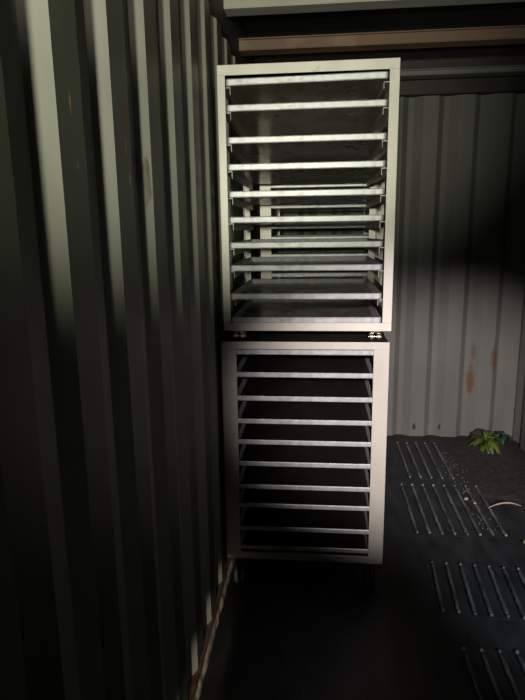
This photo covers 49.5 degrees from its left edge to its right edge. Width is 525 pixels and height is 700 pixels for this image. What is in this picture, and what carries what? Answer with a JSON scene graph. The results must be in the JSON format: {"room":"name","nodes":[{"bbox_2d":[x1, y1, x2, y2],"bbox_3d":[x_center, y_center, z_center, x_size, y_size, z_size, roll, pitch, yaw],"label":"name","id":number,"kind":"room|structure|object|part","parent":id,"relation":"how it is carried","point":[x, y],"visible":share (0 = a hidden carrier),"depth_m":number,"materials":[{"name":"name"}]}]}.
{"room":"shipping container interior","nodes":[
{"label":"shipping container interior","id":0,"kind":"room"},
{"bbox_2d":[0,0,260,699],"bbox_3d":[-0.233,-0.007,1.660,0.045,2.151,4.390,0,12,6],"label":"wall","id":1,"kind":"structure","parent":0,"point":[113,530],"depth_m":1.04,"materials":[{"name":"metal"}]},
{"bbox_2d":[187,553,234,699],"bbox_3d":[-0.218,1.017,1.882,0.056,0.055,4.400,0,12,6],"label":"trim","id":2,"kind":"structure","parent":1,"relation":"attached to","point":[192,684],"depth_m":1.94,"materials":[{"name":"grey metal"}]},
{"bbox_2d":[208,0,253,63],"bbox_3d":[-0.287,-1.216,1.413,0.058,0.314,4.400,0,12,6],"label":"trim","id":3,"kind":"structure","parent":1,"relation":"attached to","point":[232,27],"depth_m":2.60,"materials":[{"name":"paint"}]},
{"bbox_2d":[223,0,524,16],"bbox_3d":[0.707,-1.482,2.315,1.741,0.120,0.102,0,12,6],"label":"trim","id":4,"kind":"structure","parent":1,"relation":"attached to","point":[231,7],"depth_m":2.36,"materials":[{"name":"paint"}]},
{"bbox_2d":[239,25,524,55],"bbox_3d":[0.753,-1.519,2.785,1.741,0.054,0.102,0,12,6],"label":"beam","id":5,"kind":"structure","parent":1,"relation":"attached to","point":[502,35],"depth_m":2.78,"materials":[{"name":"brown metal"}]},
{"bbox_2d":[199,434,524,699],"bbox_3d":[0.649,1.073,1.839,1.950,0.060,4.460,0,12,6],"label":"floor","id":6,"kind":"structure","parent":0,"point":[295,629],"depth_m":2.07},
{"bbox_2d":[221,331,389,588],"bbox_3d":[0.191,0.394,2.502,0.614,1.004,0.704,0,12,6],"label":"rack","id":7,"kind":"object","parent":6,"relation":"on","point":[317,340],"visible":0.53,"depth_m":2.18,"materials":[{"name":"metal"}]},
{"bbox_3d":[-0.118,0.399,2.211,0.056,0.881,0.030,0,12,6],"label":"post","id":8,"kind":"part","parent":7,"relation":"part of","materials":[{"name":"metal"}]},
{"bbox_3d":[-0.088,0.036,2.463,0.053,0.044,0.626,0,12,6],"label":"tray rail","id":9,"kind":"part","parent":7,"relation":"part of","materials":[{"name":"metal"}]},
{"bbox_3d":[-0.087,0.126,2.482,0.053,0.044,0.626,0,12,6],"label":"tray rail","id":10,"kind":"part","parent":7,"relation":"part of","materials":[{"name":"metal"}]},
{"bbox_2d":[239,466,369,491],"bbox_3d":[0.189,0.470,2.509,0.525,0.019,0.625,0,12,5],"label":"baking tray","id":11,"kind":"object","parent":7,"relation":"on","point":[250,477],"visible":0.47,"depth_m":2.31,"materials":[{"name":"metal"}]},
{"bbox_2d":[240,507,368,533],"bbox_3d":[0.191,0.644,2.546,0.525,0.019,0.625,0,12,5],"label":"baking tray","id":12,"kind":"object","parent":7,"relation":"on","point":[251,518],"visible":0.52,"depth_m":2.33,"materials":[{"name":"metal"}]},
{"bbox_2d":[238,423,370,446],"bbox_3d":[0.186,0.290,2.471,0.525,0.019,0.625,0,12,6],"label":"baking tray","id":13,"kind":"object","parent":7,"relation":"on","point":[266,434],"visible":0.42,"depth_m":2.27,"materials":[{"name":"metal"}]},
{"bbox_2d":[237,377,372,402],"bbox_3d":[0.184,0.120,2.437,0.525,0.019,0.625,0,12,6],"label":"baking tray","id":14,"kind":"object","parent":7,"relation":"on","point":[250,388],"visible":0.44,"depth_m":2.28,"materials":[{"name":"metal"}]},
{"bbox_2d":[238,401,371,425],"bbox_3d":[0.185,0.208,2.453,0.525,0.019,0.625,0,12,5],"label":"baking tray","id":15,"kind":"object","parent":7,"relation":"on","point":[250,412],"visible":0.45,"depth_m":2.28,"materials":[{"name":"metal"}]},
{"bbox_2d":[237,354,372,378],"bbox_3d":[0.183,0.030,2.418,0.525,0.019,0.625,0,12,6],"label":"baking tray","id":16,"kind":"object","parent":7,"relation":"on","point":[250,365],"visible":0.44,"depth_m":2.28,"materials":[{"name":"metal"}]},
{"bbox_2d":[239,444,370,468],"bbox_3d":[0.188,0.378,2.493,0.525,0.019,0.625,0,12,5],"label":"baking tray","id":17,"kind":"object","parent":7,"relation":"on","point":[249,454],"visible":0.36,"depth_m":2.29,"materials":[{"name":"metal"}]},
{"bbox_2d":[240,488,369,510],"bbox_3d":[0.190,0.548,2.527,0.525,0.019,0.625,0,12,6],"label":"baking tray","id":18,"kind":"object","parent":7,"relation":"on","point":[260,498],"visible":0.46,"depth_m":2.30,"materials":[{"name":"metal"}]},
{"bbox_2d":[241,530,368,553],"bbox_3d":[0.193,0.726,2.565,0.525,0.019,0.625,0,12,5],"label":"baking tray","id":19,"kind":"object","parent":7,"relation":"on","point":[250,539],"visible":0.39,"depth_m":2.33,"materials":[{"name":"metal"}]},
{"bbox_2d":[236,349,373,354],"bbox_3d":[0.182,-0.056,2.400,0.525,0.019,0.625,0,12,6],"label":"baking tray","id":20,"kind":"object","parent":7,"relation":"on","point":[238,351],"visible":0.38,"depth_m":2.10,"materials":[{"name":"metal"}]},
{"bbox_3d":[0.196,0.754,2.579,0.614,0.030,0.660,0,12,6],"label":"frame","id":21,"kind":"part","parent":7,"relation":"part of","materials":[{"name":"paint"}]},
{"bbox_3d":[0.184,-0.097,2.399,0.606,0.002,0.652,0,12,6],"label":"panel","id":22,"kind":"part","parent":7,"relation":"part of","materials":[{"name":"metal"}]},
{"bbox_3d":[0.184,-0.084,2.401,0.614,0.028,0.660,0,12,6],"label":"frame","id":23,"kind":"part","parent":7,"relation":"part of","materials":[{"name":"paint"}]},
{"bbox_2d":[217,58,400,340],"bbox_3d":[0.185,-0.560,2.300,0.606,0.943,0.660,0,12,6],"label":"rack","id":24,"kind":"object","parent":7,"relation":"on","point":[390,88],"visible":0.58,"depth_m":2.01,"materials":[{"name":"metal"}]},
{"bbox_3d":[-0.133,-0.516,2.017,0.027,0.900,0.030,0,12,6],"label":"post","id":25,"kind":"part","parent":24,"relation":"part of","materials":[{"name":"metal"}]},
{"bbox_3d":[-0.098,-0.960,2.252,0.037,0.044,0.626,0,12,6],"label":"tray rail","id":26,"kind":"part","parent":24,"relation":"part of","materials":[{"name":"metal"}]},
{"bbox_3d":[-0.097,-0.881,2.269,0.037,0.044,0.626,0,12,6],"label":"tray rail","id":27,"kind":"part","parent":24,"relation":"part of","materials":[{"name":"metal"}]},
{"bbox_3d":[-0.090,-0.349,2.381,0.037,0.044,0.626,0,12,6],"label":"tray rail","id":28,"kind":"part","parent":24,"relation":"part of","materials":[{"name":"metal"}]},
{"bbox_3d":[-0.088,-0.250,2.402,0.037,0.044,0.626,0,12,6],"label":"tray rail","id":29,"kind":"part","parent":24,"relation":"part of","materials":[{"name":"metal"}]},
{"bbox_3d":[-0.087,-0.165,2.420,0.037,0.044,0.626,0,12,6],"label":"tray rail","id":30,"kind":"part","parent":24,"relation":"part of","materials":[{"name":"metal"}]},
{"bbox_3d":[-0.096,-0.778,2.291,0.037,0.044,0.626,0,12,6],"label":"tray rail","id":31,"kind":"part","parent":24,"relation":"part of","materials":[{"name":"metal"}]},
{"bbox_3d":[-0.095,-0.691,2.309,0.037,0.044,0.626,0,12,6],"label":"tray rail","id":32,"kind":"part","parent":24,"relation":"part of","materials":[{"name":"metal"}]},
{"bbox_3d":[-0.092,-0.516,2.346,0.037,0.044,0.626,0,12,6],"label":"tray rail","id":33,"kind":"part","parent":24,"relation":"part of","materials":[{"name":"metal"}]},
{"bbox_3d":[-0.093,-0.602,2.328,0.037,0.044,0.626,0,12,6],"label":"tray rail","id":34,"kind":"part","parent":24,"relation":"part of","materials":[{"name":"metal"}]},
{"bbox_3d":[-0.091,-0.429,2.364,0.037,0.044,0.626,0,12,6],"label":"tray rail","id":35,"kind":"part","parent":24,"relation":"part of","materials":[{"name":"metal"}]},
{"bbox_3d":[-0.073,-0.647,2.631,0.027,0.900,0.030,0,12,6],"label":"post","id":36,"kind":"part","parent":24,"relation":"part of","materials":[{"name":"metal"}]},
{"bbox_2d":[229,238,382,248],"bbox_3d":[0.181,-0.437,2.319,0.545,0.022,0.625,0,12,6],"label":"baking tray","id":37,"kind":"object","parent":24,"relation":"on","point":[319,242],"visible":1,"depth_m":2.03,"materials":[{"name":"metal"}]},
{"bbox_2d":[225,71,387,103],"bbox_3d":[0.174,-0.971,2.206,0.545,0.022,0.625,0,12,6],"label":"baking tray","id":38,"kind":"object","parent":24,"relation":"on","point":[361,85],"visible":0.52,"depth_m":1.98,"materials":[{"name":"metal"}]},
{"bbox_2d":[232,299,380,322],"bbox_3d":[0.185,-0.173,2.374,0.545,0.022,0.625,0,12,5],"label":"baking tray","id":39,"kind":"object","parent":24,"relation":"on","point":[253,310],"visible":0.82,"depth_m":2.34,"materials":[{"name":"metal"}]},
{"bbox_2d":[227,160,385,183],"bbox_3d":[0.178,-0.699,2.261,0.545,0.022,0.625,0,12,6],"label":"baking tray","id":40,"kind":"object","parent":24,"relation":"on","point":[335,171],"visible":0.88,"depth_m":2.06,"materials":[{"name":"metal"}]},
{"bbox_2d":[231,278,381,299],"bbox_3d":[0.184,-0.258,2.355,0.545,0.022,0.625,0,12,6],"label":"baking tray","id":41,"kind":"object","parent":24,"relation":"on","point":[333,288],"visible":1,"depth_m":2.36,"materials":[{"name":"metal"}]},
{"bbox_2d":[230,256,382,270],"bbox_3d":[0.183,-0.358,2.336,0.545,0.022,0.625,0,12,6],"label":"baking tray","id":42,"kind":"object","parent":24,"relation":"on","point":[304,263],"visible":1,"depth_m":2.37,"materials":[{"name":"metal"}]},
{"bbox_2d":[228,188,384,204],"bbox_3d":[0.179,-0.611,2.284,0.545,0.022,0.625,0,12,6],"label":"baking tray","id":43,"kind":"object","parent":24,"relation":"on","point":[319,196],"visible":0.9,"depth_m":2.00,"materials":[{"name":"metal"}]},
{"bbox_2d":[229,215,383,224],"bbox_3d":[0.180,-0.524,2.302,0.545,0.022,0.625,0,12,6],"label":"baking tray","id":44,"kind":"object","parent":24,"relation":"on","point":[320,219],"visible":0.99,"depth_m":2.00,"materials":[{"name":"metal"}]},
{"bbox_2d":[226,99,387,136],"bbox_3d":[0.175,-0.889,2.224,0.545,0.023,0.625,0,12,5],"label":"baking tray","id":45,"kind":"object","parent":24,"relation":"on","point":[350,116],"visible":0.82,"depth_m":2.06,"materials":[{"name":"metal"}]},
{"bbox_2d":[227,133,386,163],"bbox_3d":[0.177,-0.786,2.246,0.545,0.022,0.625,0,12,5],"label":"baking tray","id":46,"kind":"object","parent":24,"relation":"on","point":[358,146],"visible":0.84,"depth_m":2.08,"materials":[{"name":"metal"}]},
{"bbox_3d":[0.179,-1.020,2.203,0.598,0.002,0.652,0,12,6],"label":"panel","id":47,"kind":"part","parent":24,"relation":"part of","materials":[{"name":"metal"}]},
{"bbox_3d":[0.191,-0.152,2.386,0.606,0.030,0.660,0,12,6],"label":"frame","id":48,"kind":"part","parent":24,"relation":"part of","materials":[{"name":"paint"}]},
{"bbox_3d":[0.179,-1.005,2.206,0.606,0.033,0.660,0,12,6],"label":"frame","id":49,"kind":"part","parent":24,"relation":"part of","materials":[{"name":"paint"}]},
{"bbox_3d":[0.501,-0.643,2.575,0.033,0.900,0.030,0,12,6],"label":"post","id":50,"kind":"part","parent":24,"relation":"part of","materials":[{"name":"metal"}]},
{"bbox_3d":[0.463,-0.425,2.311,0.045,0.044,0.626,0,12,6],"label":"tray rail","id":51,"kind":"part","parent":24,"relation":"part of","materials":[{"name":"metal"}]},
{"bbox_3d":[0.462,-0.512,2.292,0.045,0.044,0.626,0,12,6],"label":"tray rail","id":52,"kind":"part","parent":24,"relation":"part of","materials":[{"name":"metal"}]},
{"bbox_3d":[0.461,-0.598,2.274,0.045,0.044,0.626,0,12,6],"label":"tray rail","id":53,"kind":"part","parent":24,"relation":"part of","materials":[{"name":"metal"}]},
{"bbox_3d":[0.467,-0.161,2.366,0.045,0.044,0.626,0,12,6],"label":"tray rail","id":54,"kind":"part","parent":24,"relation":"part of","materials":[{"name":"metal"}]},
{"bbox_3d":[0.460,-0.687,2.255,0.045,0.044,0.626,0,12,6],"label":"tray rail","id":55,"kind":"part","parent":24,"relation":"part of","materials":[{"name":"metal"}]},
{"bbox_3d":[0.465,-0.346,2.327,0.045,0.044,0.626,0,12,6],"label":"tray rail","id":56,"kind":"part","parent":24,"relation":"part of","materials":[{"name":"metal"}]},
{"bbox_3d":[0.466,-0.246,2.348,0.045,0.044,0.626,0,12,6],"label":"tray rail","id":57,"kind":"part","parent":24,"relation":"part of","materials":[{"name":"metal"}]},
{"bbox_3d":[0.459,-0.774,2.237,0.045,0.044,0.626,0,12,6],"label":"tray rail","id":58,"kind":"part","parent":24,"relation":"part of","materials":[{"name":"metal"}]},
{"bbox_3d":[0.457,-0.877,2.215,0.045,0.044,0.626,0,12,6],"label":"tray rail","id":59,"kind":"part","parent":24,"relation":"part of","materials":[{"name":"metal"}]},
{"bbox_3d":[0.456,-0.956,2.198,0.045,0.044,0.626,0,12,6],"label":"tray rail","id":60,"kind":"part","parent":24,"relation":"part of","materials":[{"name":"metal"}]},
{"bbox_3d":[0.440,-0.512,1.961,0.033,0.900,0.030,0,12,6],"label":"post","id":61,"kind":"part","parent":24,"relation":"part of","materials":[{"name":"metal"}]},
{"bbox_3d":[0.464,0.130,2.429,0.052,0.044,0.626,0,12,6],"label":"tray rail","id":62,"kind":"part","parent":7,"relation":"part of","materials":[{"name":"metal"}]},
{"bbox_3d":[0.462,0.040,2.409,0.052,0.044,0.626,0,12,6],"label":"tray rail","id":63,"kind":"part","parent":7,"relation":"part of","materials":[{"name":"metal"}]},
{"bbox_3d":[0.437,0.403,2.156,0.056,0.881,0.030,0,12,6],"label":"post","id":64,"kind":"part","parent":7,"relation":"part of","materials":[{"name":"metal"}]},
{"bbox_2d":[393,441,458,480],"bbox_3d":[0.991,0.673,3.517,0.300,0.017,0.560,0,12,6],"label":"floor panel","id":65,"kind":"object","parent":6,"relation":"on","point":[424,461],"visible":1,"depth_m":3.48,"materials":[{"name":"grey metal"}]},
{"bbox_2d":[396,483,512,538],"bbox_3d":[0.951,0.803,2.905,0.460,0.017,0.535,0,12,6],"label":"floor panel","id":66,"kind":"object","parent":6,"relation":"on","point":[433,510],"visible":1,"depth_m":2.86,"materials":[{"name":"grey metal"}]},
{"bbox_2d":[442,453,497,529],"bbox_3d":[1.099,0.745,3.157,0.152,0.017,0.954,0,12,6],"label":"grit","id":67,"kind":"object","parent":6,"relation":"on","point":[445,453],"visible":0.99,"depth_m":3.17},
{"bbox_2d":[425,560,524,621],"bbox_3d":[0.926,0.944,2.242,0.520,0.017,0.340,1,12,9],"label":"floor panel","id":68,"kind":"object","parent":6,"relation":"on","point":[473,590],"visible":1,"depth_m":2.25,"materials":[{"name":"grey metal"}]},
{"bbox_2d":[441,438,524,517],"bbox_3d":[1.332,0.804,2.798,0.440,0.049,2.170,0,12,6],"label":"soil","id":69,"kind":"object","parent":6,"relation":"on","point":[496,476],"visible":0.91,"depth_m":3.35,"materials":[{"name":"brown soil"}]},
{"bbox_2d":[470,428,495,438],"bbox_3d":[1.462,0.577,3.781,0.174,0.105,0.120,0,12,6],"label":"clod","id":70,"kind":"object","parent":69,"relation":"on","point":[479,431],"visible":0.36,"depth_m":3.76,"materials":[{"name":"brown soil"}]},
{"bbox_2d":[468,430,503,454],"bbox_3d":[1.418,0.607,3.609,0.230,0.148,0.199,-4,12,-15],"label":"weed","id":71,"kind":"object","parent":69,"relation":"on","point":[490,443],"visible":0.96,"depth_m":3.60,"materials":[{"name":"green plant"}]},
{"bbox_2d":[494,431,512,444],"bbox_3d":[1.561,0.577,3.704,0.125,0.093,0.112,0,12,6],"label":"weed","id":72,"kind":"object","parent":69,"relation":"on","point":[503,437],"visible":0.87,"depth_m":3.68,"materials":[{"name":"green plant"}]},
{"bbox_2d":[488,502,520,507],"bbox_3d":[1.224,0.780,2.875,0.173,0.028,0.009,-2,12,-5],"label":"dry twig","id":73,"kind":"object","parent":69,"relation":"on","point":[501,502],"visible":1,"depth_m":2.87,"materials":[{"name":"beige wood"}]},
{"bbox_2d":[454,647,524,699],"bbox_3d":[0.885,1.074,1.628,0.520,0.017,0.595,0,12,6],"label":"floor panel","id":74,"kind":"object","parent":6,"relation":"on","point":[487,674],"visible":1,"depth_m":1.83,"materials":[{"name":"grey metal"}]},
{"bbox_3d":[0.331,0.225,3.292,0.600,1.004,0.704,0,12,6],"label":"rack","id":75,"kind":"object","parent":6,"relation":"on","visible":0},
{"bbox_2d":[260,124,386,301],"bbox_3d":[0.318,-0.729,3.090,0.600,0.943,0.660,0,12,6],"label":"rack","id":76,"kind":"object","parent":75,"relation":"on","point":[266,232],"visible":0.06,"depth_m":2.81,"materials":[{"name":"metal"}]},
{"bbox_3d":[0.016,-0.685,2.806,0.055,0.900,0.030,0,12,6],"label":"post","id":77,"kind":"part","parent":76,"relation":"part of","materials":[{"name":"metal"}]},
{"bbox_3d":[0.043,-0.663,3.140,0.037,0.044,0.626,0,12,6],"label":"tray rail","id":78,"kind":"part","parent":76,"relation":"part of","materials":[{"name":"metal"}]},
{"bbox_3d":[0.042,-0.759,3.120,0.037,0.044,0.626,0,12,6],"label":"tray rail","id":79,"kind":"part","parent":76,"relation":"part of","materials":[{"name":"metal"}]},
{"bbox_3d":[0.077,-0.816,3.419,0.055,0.900,0.030,0,12,6],"label":"post","id":80,"kind":"part","parent":76,"relation":"part of","materials":[{"name":"metal"}]},
{"bbox_2d":[271,223,365,228],"bbox_3d":[0.316,-0.671,3.095,0.545,0.022,0.625,0,12,5],"label":"baking tray","id":81,"kind":"object","parent":76,"relation":"on","point":[344,225],"visible":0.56,"depth_m":2.79,"materials":[{"name":"metal"}]},
{"bbox_2d":[271,203,368,211],"bbox_3d":[0.315,-0.768,3.076,0.545,0.022,0.625,0,12,6],"label":"baking tray","id":82,"kind":"object","parent":76,"relation":"on","point":[329,206],"visible":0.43,"depth_m":2.79,"materials":[{"name":"metal"}]},
{"bbox_2d":[272,249,367,256],"bbox_3d":[0.318,-0.531,3.126,0.545,0.022,0.625,0,12,6],"label":"baking tray","id":83,"kind":"object","parent":76,"relation":"on","point":[293,252],"visible":0.62,"depth_m":3.38,"materials":[{"name":"metal"}]},
{"bbox_2d":[272,270,367,276],"bbox_3d":[0.319,-0.440,3.143,0.545,0.023,0.625,0,12,6],"label":"baking tray","id":84,"kind":"object","parent":76,"relation":"on","point":[364,273],"visible":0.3,"depth_m":2.85,"materials":[{"name":"metal"}]},
{"bbox_2d":[271,234,368,238],"bbox_3d":[0.317,-0.614,3.109,0.545,0.022,0.625,0,12,6],"label":"baking tray","id":85,"kind":"object","parent":76,"relation":"on","point":[346,235],"visible":0.64,"depth_m":2.82,"materials":[{"name":"metal"}]},
{"bbox_2d":[271,182,369,189],"bbox_3d":[0.313,-0.862,3.055,0.545,0.022,0.625,0,12,6],"label":"baking tray","id":86,"kind":"object","parent":76,"relation":"on","point":[332,185],"visible":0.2,"depth_m":2.76,"materials":[{"name":"metal"}]},
{"bbox_3d":[0.564,-0.681,2.752,0.045,0.900,0.030,0,12,6],"label":"post","id":87,"kind":"part","parent":76,"relation":"part of","materials":[{"name":"metal"}]},
{"bbox_2d":[240,2,524,39],"bbox_3d":[0.615,-1.391,1.317,1.950,0.040,4.460,0,12,6],"label":"ceiling","id":88,"kind":"structure","parent":0,"point":[509,13],"depth_m":2.97,"materials":[{"name":"paint"}]},
{"bbox_2d":[280,93,524,437],"bbox_3d":[0.831,-0.487,3.755,1.780,2.194,0.072,0,12,6],"label":"wall","id":89,"kind":"structure","parent":0,"point":[453,337],"depth_m":3.68,"materials":[{"name":"metal"}]},
{"bbox_2d":[254,44,524,96],"bbox_3d":[0.812,-1.690,3.478,1.800,0.271,0.090,0,12,6],"label":"beam","id":90,"kind":"structure","parent":89,"relation":"attached to","point":[508,54],"depth_m":3.41,"materials":[{"name":"metal"}]},
{"bbox_2d":[400,65,524,79],"bbox_3d":[0.806,-1.602,3.317,1.741,0.032,0.102,0,12,6],"label":"trim","id":91,"kind":"structure","parent":89,"relation":"attached to","point":[504,70],"depth_m":3.26,"materials":[{"name":"paint"}]},
{"bbox_2d":[512,286,524,451],"bbox_3d":[1.484,0.005,1.493,0.045,2.151,4.390,0,12,6],"label":"wall","id":92,"kind":"structure","parent":0,"point":[518,435],"depth_m":3.71,"materials":[{"name":"metal"}]}
]}

